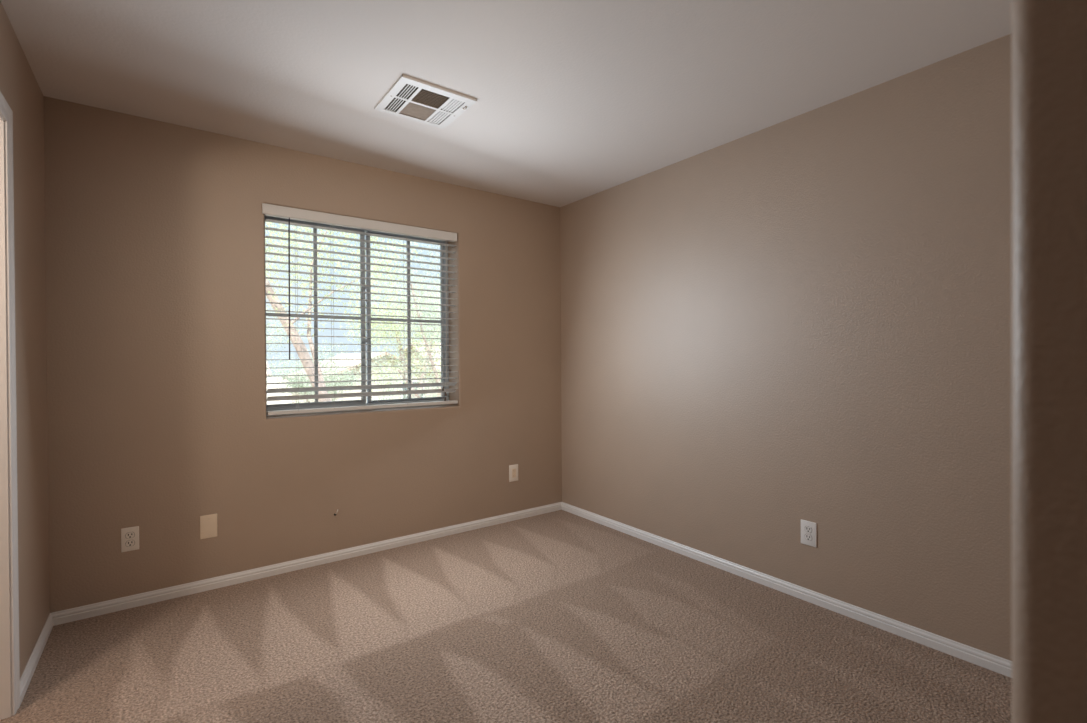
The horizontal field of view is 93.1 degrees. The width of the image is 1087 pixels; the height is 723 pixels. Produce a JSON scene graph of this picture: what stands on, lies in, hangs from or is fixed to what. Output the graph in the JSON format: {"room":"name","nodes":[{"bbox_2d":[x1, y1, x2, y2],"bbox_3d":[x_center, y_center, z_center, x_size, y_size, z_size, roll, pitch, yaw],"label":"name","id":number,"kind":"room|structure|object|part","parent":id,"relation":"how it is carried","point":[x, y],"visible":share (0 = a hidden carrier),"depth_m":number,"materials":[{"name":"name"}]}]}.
{"room":"empty bedroom","nodes":[
{"label":"empty bedroom","id":0,"kind":"room"},
{"bbox_2d":[0,717,10,722],"bbox_3d":[-2.139,1.280,0.785,1.669,0.100,2.000,-1,0,-36],"label":"floor","id":1,"kind":"structure","parent":0,"point":[6,720],"depth_m":1.75,"materials":[{"name":"beige carpet"}]},
{"bbox_2d":[0,1,49,677],"bbox_3d":[-0.942,0.055,0.453,0.115,2.540,4.728,-1,0,-36],"label":"wall","id":2,"kind":"structure","parent":0,"point":[19,86],"depth_m":2.06,"materials":[{"name":"beige paint"}]},
{"bbox_2d":[0,91,19,719],"bbox_3d":[-1.649,0.170,1.424,0.128,2.106,0.900,-1,0,-36],"label":"door","id":3,"kind":"structure","parent":2,"relation":"in","point":[9,581],"depth_m":1.77,"materials":[{"name":"white wood"}]},
{"bbox_2d":[20,613,52,704],"bbox_3d":[-2.070,1.192,2.106,0.013,0.058,0.692,-1,0,-36],"label":"baseboard","id":4,"kind":"structure","parent":2,"relation":"attached to","point":[26,677],"depth_m":2.06,"materials":[{"name":"white wood"}]},
{"bbox_2d":[44,96,561,612],"bbox_3d":[-1.144,0.038,3.367,3.301,2.540,0.240,-1,0,-36],"label":"wall","id":5,"kind":"structure","parent":0,"point":[158,422],"depth_m":2.79,"materials":[{"name":"beige paint"}]},
{"bbox_2d":[121,526,138,551],"bbox_3d":[-2.046,0.879,2.549,0.070,0.116,0.008,-1,0,-36],"label":"wall outlet","id":6,"kind":"object","parent":5,"relation":"attached to","point":[129,536],"visible":1,"depth_m":2.55,"materials":[{"name":"beige plastic"}]},
{"bbox_2d":[125,540,134,546],"bbox_3d":[-2.044,0.899,2.547,0.037,0.031,0.001,-1,0,-36],"label":"receptacle","id":7,"kind":"object","parent":6,"relation":"attached to","point":[128,543],"depth_m":2.55,"materials":[{"name":"beige plastic"}]},
{"bbox_2d":[125,532,134,538],"bbox_3d":[-2.044,0.860,2.547,0.037,0.031,0.001,-1,0,-36],"label":"receptacle","id":8,"kind":"object","parent":6,"relation":"attached to","point":[128,535],"depth_m":2.55,"materials":[{"name":"beige plastic"}]},
{"bbox_2d":[200,514,217,538],"bbox_3d":[-1.783,0.878,2.744,0.078,0.124,0.008,-1,0,-36],"label":"blank plate","id":9,"kind":"object","parent":5,"relation":"attached to","point":[208,523],"visible":1,"depth_m":2.74,"materials":[{"name":"beige plastic"}]},
{"bbox_2d":[51,502,561,625],"bbox_3d":[-1.062,1.179,3.272,3.021,0.058,0.013,-1,0,-36],"label":"baseboard","id":10,"kind":"structure","parent":5,"relation":"attached to","point":[105,607],"depth_m":2.92,"materials":[{"name":"white wood"}]},
{"bbox_2d":[264,214,448,415],"bbox_3d":[-1.194,-0.289,3.416,1.208,1.215,0.091,-1,0,-36],"label":"window","id":11,"kind":"structure","parent":5,"relation":"in","point":[364,333],"depth_m":3.44,"materials":[{"name":"plastic"}]},
{"bbox_3d":[-1.423,-0.291,3.237,0.597,1.145,0.024,-1,0,-36],"label":"sliding sash","id":12,"kind":"part","parent":11,"relation":"part of","materials":[{"name":"glass"}]},
{"bbox_2d":[262,203,457,414],"bbox_3d":[-1.103,-0.295,3.275,1.214,1.192,0.079,-1,0,-36],"label":"window blind","id":13,"kind":"object","parent":11,"relation":"attached to","point":[289,213],"visible":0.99,"depth_m":3.22,"materials":[{"name":"white plastic"}]},
{"bbox_3d":[-1.453,-0.274,3.032,0.002,1.132,0.055,-1,0,-36],"label":"ladder cord","id":14,"kind":"part","parent":13,"relation":"part of","materials":[{"name":"white fabric"}]},
{"bbox_3d":[-1.291,-0.276,3.151,0.002,1.132,0.055,-1,0,-36],"label":"ladder cord","id":15,"kind":"part","parent":13,"relation":"part of","materials":[{"name":"white fabric"}]},
{"bbox_3d":[-1.097,0.290,3.294,1.192,0.021,0.050,-1,0,-36],"label":"rail","id":16,"kind":"part","parent":13,"relation":"part of","materials":[{"name":"white plastic"}]},
{"bbox_3d":[-0.918,-0.280,3.427,0.002,1.132,0.055,-1,0,-36],"label":"ladder cord","id":17,"kind":"part","parent":13,"relation":"part of","materials":[{"name":"white fabric"}]},
{"bbox_3d":[-0.690,-0.282,3.595,0.002,1.132,0.055,-1,0,-36],"label":"ladder cord","id":18,"kind":"part","parent":13,"relation":"part of","materials":[{"name":"white fabric"}]},
{"bbox_3d":[-0.680,-0.336,3.557,0.034,1.020,0.005,-1,0,-42],"label":"lift cord","id":19,"kind":"part","parent":13,"relation":"part of","materials":[{"name":"white fabric"}]},
{"bbox_3d":[-0.961,-0.296,3.612,0.557,1.145,0.026,-1,0,-36],"label":"fixed sash","id":20,"kind":"part","parent":11,"relation":"part of","materials":[{"name":"glass"}]},
{"bbox_2d":[509,464,517,481],"bbox_3d":[-0.224,0.843,3.894,0.080,0.125,0.008,-1,0,-36],"label":"outlet","id":21,"kind":"object","parent":5,"relation":"attached to","point":[513,469],"visible":1,"depth_m":3.89,"materials":[{"name":"beige plastic"}]},
{"bbox_2d":[512,468,515,477],"bbox_3d":[-0.223,0.843,3.892,0.033,0.067,0.003,-1,0,-36],"label":"receptacle","id":22,"kind":"object","parent":21,"relation":"attached to","point":[513,469],"depth_m":3.89,"materials":[{"name":"beige plastic"}]},
{"bbox_2d":[0,0,1011,206],"bbox_3d":[-0.379,-1.281,0.941,4.930,0.120,4.848,-1,0,-36],"label":"ceiling","id":23,"kind":"structure","parent":0,"point":[577,100],"depth_m":2.15,"materials":[{"name":"white paint"}]},
{"bbox_2d":[374,74,476,128],"bbox_3d":[-0.565,-1.220,2.453,0.363,0.023,0.357,-1,0,-36],"label":"ceiling vent","id":24,"kind":"object","parent":23,"relation":"in","point":[411,98],"visible":1,"depth_m":2.43,"materials":[{"name":"metal"}]},
{"bbox_2d":[9,510,1011,722],"bbox_3d":[0.291,1.212,1.441,3.021,0.001,4.568,-1,0,-36],"label":"floor","id":25,"kind":"structure","parent":0,"point":[560,616],"depth_m":2.15,"materials":[{"name":"beige carpet"}]},
{"bbox_2d":[560,33,1011,660],"bbox_3d":[1.223,0.027,2.822,0.140,2.540,3.488,-1,0,-36],"label":"wall","id":26,"kind":"structure","parent":0,"point":[807,316],"depth_m":2.50,"materials":[{"name":"beige paint"}]},
{"bbox_2d":[562,502,1011,677],"bbox_3d":[1.077,1.169,2.907,0.013,0.058,3.142,-1,0,-36],"label":"baseboard","id":27,"kind":"structure","parent":26,"relation":"attached to","point":[989,661],"depth_m":2.50,"materials":[{"name":"white wood"}]},
{"bbox_2d":[801,519,816,547],"bbox_3d":[1.324,0.858,2.573,0.008,0.121,0.079,-1,0,-36],"label":"wall outlet","id":28,"kind":"object","parent":26,"relation":"attached to","point":[808,529],"visible":1,"depth_m":2.57,"materials":[{"name":"white plastic"}]},
{"bbox_2d":[805,534,811,540],"bbox_3d":[1.322,0.878,2.571,0.002,0.028,0.034,-1,0,-36],"label":"receptacle","id":29,"kind":"object","parent":28,"relation":"attached to","point":[808,537],"depth_m":2.57,"materials":[{"name":"white plastic"}]},
{"bbox_2d":[805,526,811,532],"bbox_3d":[1.322,0.839,2.571,0.003,0.031,0.038,-1,0,-36],"label":"receptacle","id":30,"kind":"object","parent":28,"relation":"attached to","point":[808,529],"depth_m":2.57,"materials":[{"name":"white plastic"}]},
{"bbox_2d":[1012,0,1086,722],"bbox_3d":[1.694,0.039,0.521,2.116,2.540,1.426,-1,0,-36],"label":"wall","id":31,"kind":"structure","parent":0,"point":[1049,37],"depth_m":0.44,"materials":[{"name":"beige paint"}]},
{"label":"outside","id":32,"kind":"structure","parent":0,"visible":0},
{"bbox_2d":[267,377,291,404],"bbox_3d":[-22.560,3.944,72.685,170.000,0.200,136.272,-1,0,-36],"label":"ground","id":33,"kind":"structure","parent":32,"point":[269,386],"depth_m":63.76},
{"bbox_2d":[266,359,271,375],"bbox_3d":[-21.834,1.440,32.361,7.200,5.310,8.900,-1,0,-36],"label":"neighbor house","id":34,"kind":"structure","parent":33,"relation":"on","point":[266,359],"depth_m":31.28,"materials":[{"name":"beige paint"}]},
{"bbox_2d":[266,307,306,382],"bbox_3d":[-14.318,0.638,23.835,6.382,6.934,3.893,-1,0,-36],"label":"tree","id":35,"kind":"object","parent":33,"relation":"on","point":[275,322],"visible":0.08,"depth_m":24.93,"materials":[{"name":"green plant"}]},
{"bbox_2d":[268,339,359,402],"bbox_3d":[-9.760,1.564,22.232,3.759,5.060,2.991,-1,0,-36],"label":"bush","id":36,"kind":"object","parent":33,"relation":"on","point":[328,371],"visible":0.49,"depth_m":21.96,"materials":[{"name":"green plant"}]},
{"bbox_2d":[265,222,430,401],"bbox_3d":[-4.256,0.386,9.357,3.183,7.556,4.937,0,0,37],"label":"tree","id":37,"kind":"object","parent":33,"relation":"on","point":[285,323],"visible":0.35,"depth_m":9.08,"materials":[{"name":"green plant"}]},
{"bbox_3d":[-4.269,-1.841,9.342,3.183,3.104,4.937,0,0,37],"label":"crown","id":38,"kind":"part","parent":37,"relation":"part of","materials":[{"name":"green plant"}]},
{"bbox_2d":[285,352,440,402],"bbox_3d":[-11.158,1.758,31.545,7.200,4.560,8.900,-1,0,-36],"label":"bush","id":39,"kind":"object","parent":33,"relation":"on","point":[385,354],"visible":0.16,"depth_m":28.48,"materials":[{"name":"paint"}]},
{"bbox_2d":[329,238,440,401],"bbox_3d":[-2.863,0.244,14.266,3.395,7.725,6.386,0,0,38],"label":"tree","id":40,"kind":"object","parent":33,"relation":"on","point":[423,335],"visible":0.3,"depth_m":13.59,"materials":[{"name":"green plant"}]},
{"bbox_2d":[340,257,440,397],"bbox_3d":[-6.096,-0.359,24.050,6.530,8.850,4.726,-1,0,-26],"label":"tree","id":41,"kind":"object","parent":33,"relation":"on","point":[397,333],"visible":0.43,"depth_m":23.78,"materials":[{"name":"green plant"}]},
{"bbox_2d":[404,342,440,396],"bbox_3d":[-5.973,1.177,43.453,10.900,5.510,9.900,-1,0,-36],"label":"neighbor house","id":42,"kind":"structure","parent":33,"relation":"on","point":[422,358],"depth_m":39.44,"materials":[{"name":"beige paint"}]}
]}

